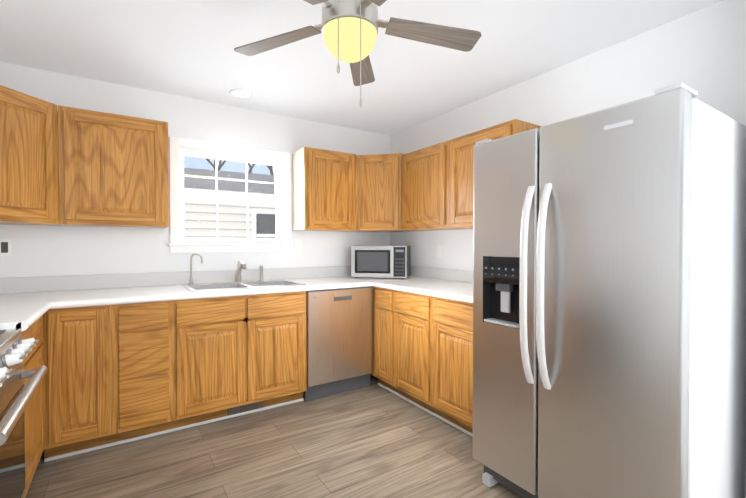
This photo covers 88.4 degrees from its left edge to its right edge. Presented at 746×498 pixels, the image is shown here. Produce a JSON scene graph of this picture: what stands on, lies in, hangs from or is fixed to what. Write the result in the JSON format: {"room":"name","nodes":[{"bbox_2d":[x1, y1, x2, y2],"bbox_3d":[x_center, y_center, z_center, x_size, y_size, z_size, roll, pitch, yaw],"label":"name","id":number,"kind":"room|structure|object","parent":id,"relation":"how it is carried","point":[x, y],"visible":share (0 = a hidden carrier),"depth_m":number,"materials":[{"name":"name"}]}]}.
{"room":"kitchen","nodes":[
{"label":"kitchen","id":0,"kind":"room"},
{"bbox_2d":[0,62,389,277],"bbox_3d":[-1.310,-0.005,3.336,3.730,2.460,0.120,0,1,-33],"label":"wall","id":1,"kind":"structure","parent":0,"point":[43,250],"depth_m":3.03,"materials":[{"name":"paint"}]},
{"bbox_2d":[0,239,11,255],"bbox_3d":[-2.459,-0.010,2.507,0.150,0.116,0.008,0,1,-33],"label":"electrical outlet plate","id":2,"kind":"object","parent":1,"relation":"attached to","point":[5,247],"visible":1,"depth_m":2.53,"materials":[{"name":"white plastic"}]},
{"bbox_2d":[0,85,61,225],"bbox_3d":[-2.263,-0.535,2.274,0.616,0.755,0.616,0,1,-33],"label":"upper cabinet","id":3,"kind":"object","parent":1,"relation":"attached to","point":[29,181],"visible":0.98,"depth_m":2.26,"materials":[{"name":"brown wood"}]},
{"bbox_2d":[58,105,168,227],"bbox_3d":[-1.822,-0.541,2.732,0.620,0.755,0.314,0,1,-33],"label":"upper cabinet","id":4,"kind":"object","parent":1,"relation":"attached to","point":[113,170],"visible":1,"depth_m":2.59,"materials":[{"name":"brown wood"}]},
{"bbox_2d":[168,136,292,252],"bbox_3d":[-1.221,-0.433,3.359,1.030,0.925,0.160,0,1,-33],"label":"window unit","id":5,"kind":"structure","parent":1,"relation":"in","point":[277,182],"depth_m":3.32,"materials":[{"name":"white plastic"}]},
{"bbox_2d":[292,147,355,231],"bbox_3d":[-0.458,-0.537,3.623,0.522,0.725,0.314,0,1,-33],"label":"upper cabinet","id":6,"kind":"object","parent":1,"relation":"attached to","point":[323,190],"visible":1,"depth_m":3.48,"materials":[{"name":"brown wood"}]},
{"bbox_2d":[342,153,413,232],"bbox_3d":[0.096,-0.534,3.815,0.616,0.715,0.616,0,1,-33],"label":"upper cabinet","id":7,"kind":"object","parent":1,"relation":"attached to","point":[378,192],"visible":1,"depth_m":3.59,"materials":[{"name":"brown wood"}]},
{"bbox_2d":[25,373,523,497],"bbox_3d":[0.145,1.302,1.125,3.730,0.100,5.440,0,1,-33],"label":"floor","id":8,"kind":"structure","parent":0,"point":[374,439],"depth_m":2.25,"materials":[{"name":"wood"}]},
{"bbox_2d":[0,328,47,497],"bbox_3d":[-1.504,0.774,1.140,0.745,0.954,0.760,0,1,-33],"label":"stove","id":9,"kind":"object","parent":8,"relation":"on","point":[16,394],"visible":1,"depth_m":1.41,"materials":[{"name":"grey metal"}]},
{"bbox_2d":[21,315,43,497],"bbox_3d":[-1.942,0.793,1.716,0.644,0.898,0.676,0,1,-33],"label":"base cabinet","id":10,"kind":"object","parent":8,"relation":"on","point":[34,424],"visible":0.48,"depth_m":1.91,"materials":[{"name":"brown wood"}]},
{"bbox_2d":[0,282,55,330],"bbox_3d":[-1.907,0.272,1.699,0.690,0.145,0.618,0,1,-33],"label":"countertop","id":11,"kind":"structure","parent":10,"relation":"on","point":[26,303],"depth_m":2.16,"materials":[{"name":"laminate"}]},
{"bbox_2d":[41,305,114,461],"bbox_3d":[-1.888,0.784,2.502,0.340,0.898,0.614,0,1,-33],"label":"base cabinet","id":12,"kind":"object","parent":8,"relation":"on","point":[78,354],"visible":0.9,"depth_m":2.25,"materials":[{"name":"brown wood"}]},
{"bbox_2d":[114,301,172,444],"bbox_3d":[-1.611,0.782,2.682,0.320,0.898,0.614,0,1,-33],"label":"base cabinet","id":13,"kind":"object","parent":8,"relation":"on","point":[143,370],"visible":0.9,"depth_m":2.43,"materials":[{"name":"brown wood"}]},
{"bbox_2d":[172,291,306,431],"bbox_3d":[-1.082,0.777,3.028,0.945,0.898,0.614,0,1,-33],"label":"base cabinet","id":14,"kind":"object","parent":8,"relation":"on","point":[234,356],"visible":0.96,"depth_m":2.74,"materials":[{"name":"brown wood"}]},
{"bbox_2d":[0,266,367,308],"bbox_3d":[-1.091,0.256,3.003,3.484,0.145,0.675,0,1,-33],"label":"countertop","id":15,"kind":"structure","parent":14,"relation":"on","point":[72,291],"depth_m":2.85,"materials":[{"name":"laminate"}]},
{"bbox_2d":[188,253,202,284],"bbox_3d":[-1.399,0.158,3.025,0.099,0.252,0.081,0,1,-33],"label":"gooseneck faucet","id":16,"kind":"object","parent":15,"relation":"on","point":[191,280],"visible":1,"depth_m":3.02,"materials":[{"name":"silver metal"}]},
{"bbox_2d":[222,261,253,282],"bbox_3d":[-1.082,0.191,3.144,0.250,0.181,0.258,0,1,-33],"label":"faucet","id":17,"kind":"object","parent":15,"relation":"on","point":[241,266],"visible":1,"depth_m":3.19,"materials":[{"name":"silver metal"}]},
{"bbox_2d":[182,279,305,291],"bbox_3d":[-1.023,0.369,3.056,0.840,0.174,0.500,0,1,-33],"label":"sink","id":18,"kind":"object","parent":15,"relation":"in","point":[228,286],"visible":0.29,"depth_m":3.11,"materials":[{"name":"silver metal"}]},
{"bbox_2d":[258,264,263,280],"bbox_3d":[-0.969,0.206,3.328,0.048,0.148,0.048,0,1,-33],"label":"sprayer","id":19,"kind":"object","parent":18,"relation":"on","point":[261,271],"visible":1,"depth_m":3.32,"materials":[{"name":"silver metal"}]},
{"bbox_2d":[351,246,409,278],"bbox_3d":[0.085,0.123,3.769,0.530,0.312,0.338,0,1,12],"label":"microwave","id":20,"kind":"object","parent":15,"relation":"on","point":[382,261],"visible":1,"depth_m":3.61,"materials":[{"name":"grey"}]},
{"bbox_2d":[305,286,373,401],"bbox_3d":[-0.418,0.775,3.451,0.618,0.893,0.618,0,1,-33],"label":"dishwasher","id":21,"kind":"object","parent":8,"relation":"on","point":[340,340],"visible":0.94,"depth_m":3.18,"materials":[{"name":"grey metal"}]},
{"bbox_2d":[372,286,400,396],"bbox_3d":[0.326,0.772,3.428,0.614,0.898,0.330,0,1,-33],"label":"base cabinet","id":22,"kind":"object","parent":8,"relation":"on","point":[383,373],"visible":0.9,"depth_m":3.23,"materials":[{"name":"brown wood"}]},
{"bbox_2d":[368,266,472,302],"bbox_3d":[0.631,0.257,2.918,0.694,0.145,1.350,0,1,-33],"label":"countertop","id":23,"kind":"structure","parent":22,"relation":"on","point":[453,284],"depth_m":3.22,"materials":[{"name":"laminate"}]},
{"bbox_2d":[394,290,438,417],"bbox_3d":[0.542,0.776,3.098,0.614,0.898,0.460,0,1,-33],"label":"base cabinet","id":24,"kind":"object","parent":8,"relation":"on","point":[413,347],"visible":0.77,"depth_m":2.90,"materials":[{"name":"brown wood"}]},
{"bbox_2d":[432,296,472,436],"bbox_3d":[0.840,0.782,2.641,0.614,0.898,0.630,0,1,-33],"label":"base cabinet","id":25,"kind":"object","parent":8,"relation":"on","point":[452,361],"visible":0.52,"depth_m":2.56,"materials":[{"name":"brown wood"}]},
{"bbox_2d":[473,83,745,497],"bbox_3d":[1.114,0.341,1.871,0.948,1.802,0.910,0,1,-33],"label":"fridge","id":26,"kind":"object","parent":8,"relation":"on","point":[609,302],"visible":1,"depth_m":1.50,"materials":[{"name":"metal"}]},
{"bbox_2d":[0,0,722,135],"bbox_3d":[0.145,-1.258,1.093,3.730,0.100,5.440,0,1,-33],"label":"ceiling","id":27,"kind":"structure","parent":0,"point":[184,48],"depth_m":2.35,"materials":[{"name":"paint"}]},
{"bbox_2d":[229,89,252,97],"bbox_3d":[-1.042,-1.227,3.030,0.176,0.008,0.176,0,1,-33],"label":"recessed light","id":28,"kind":"object","parent":27,"relation":"in","point":[240,93],"visible":0.94,"depth_m":3.03,"materials":[{"name":"white paint"}]},
{"bbox_2d":[234,0,480,107],"bbox_3d":[-0.086,-0.902,1.688,1.211,0.622,1.165,0,1,-33],"label":"ceiling fan","id":29,"kind":"object","parent":27,"relation":"hanging from","point":[349,28],"visible":1,"depth_m":1.74,"materials":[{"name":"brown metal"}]},
{"bbox_2d":[390,0,745,269],"bbox_3d":[1.689,0.010,2.046,0.120,2.460,5.320,0,1,-33],"label":"wall","id":30,"kind":"structure","parent":0,"point":[702,52],"depth_m":2.32,"materials":[{"name":"paint"}]},
{"bbox_2d":[402,140,463,230],"bbox_3d":[0.550,-0.519,3.380,0.314,0.695,0.610,0,1,-33],"label":"upper cabinet","id":31,"kind":"object","parent":30,"relation":"attached to","point":[425,179],"visible":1,"depth_m":3.26,"materials":[{"name":"brown wood"}]},
{"bbox_2d":[437,245,441,257],"bbox_3d":[0.617,0.022,3.567,0.008,0.116,0.072,0,1,-33],"label":"electrical outlet plate","id":32,"kind":"object","parent":30,"relation":"attached to","point":[439,251],"visible":1,"depth_m":3.56,"materials":[{"name":"white plastic"}]},
{"bbox_2d":[448,119,541,228],"bbox_3d":[0.887,-0.512,2.865,0.314,0.695,0.620,0,1,-33],"label":"upper cabinet","id":33,"kind":"object","parent":30,"relation":"attached to","point":[460,188],"visible":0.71,"depth_m":2.88,"materials":[{"name":"brown wood"}]},
{"label":"outside","id":34,"kind":"structure","parent":0,"visible":0},
{"bbox_2d":[184,168,275,237],"bbox_3d":[-3.683,-0.191,7.415,13.000,3.730,4.050,0,1,-33],"label":"house","id":35,"kind":"structure","parent":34,"point":[196,211],"depth_m":6.26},
{"bbox_2d":[205,158,273,174],"bbox_3d":[-3.454,-1.493,10.924,6.840,6.257,0.180,0,1,-33],"label":"tree","id":36,"kind":"object","parent":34,"point":[250,166],"depth_m":10.47,"materials":[{"name":"plant"}]}
]}

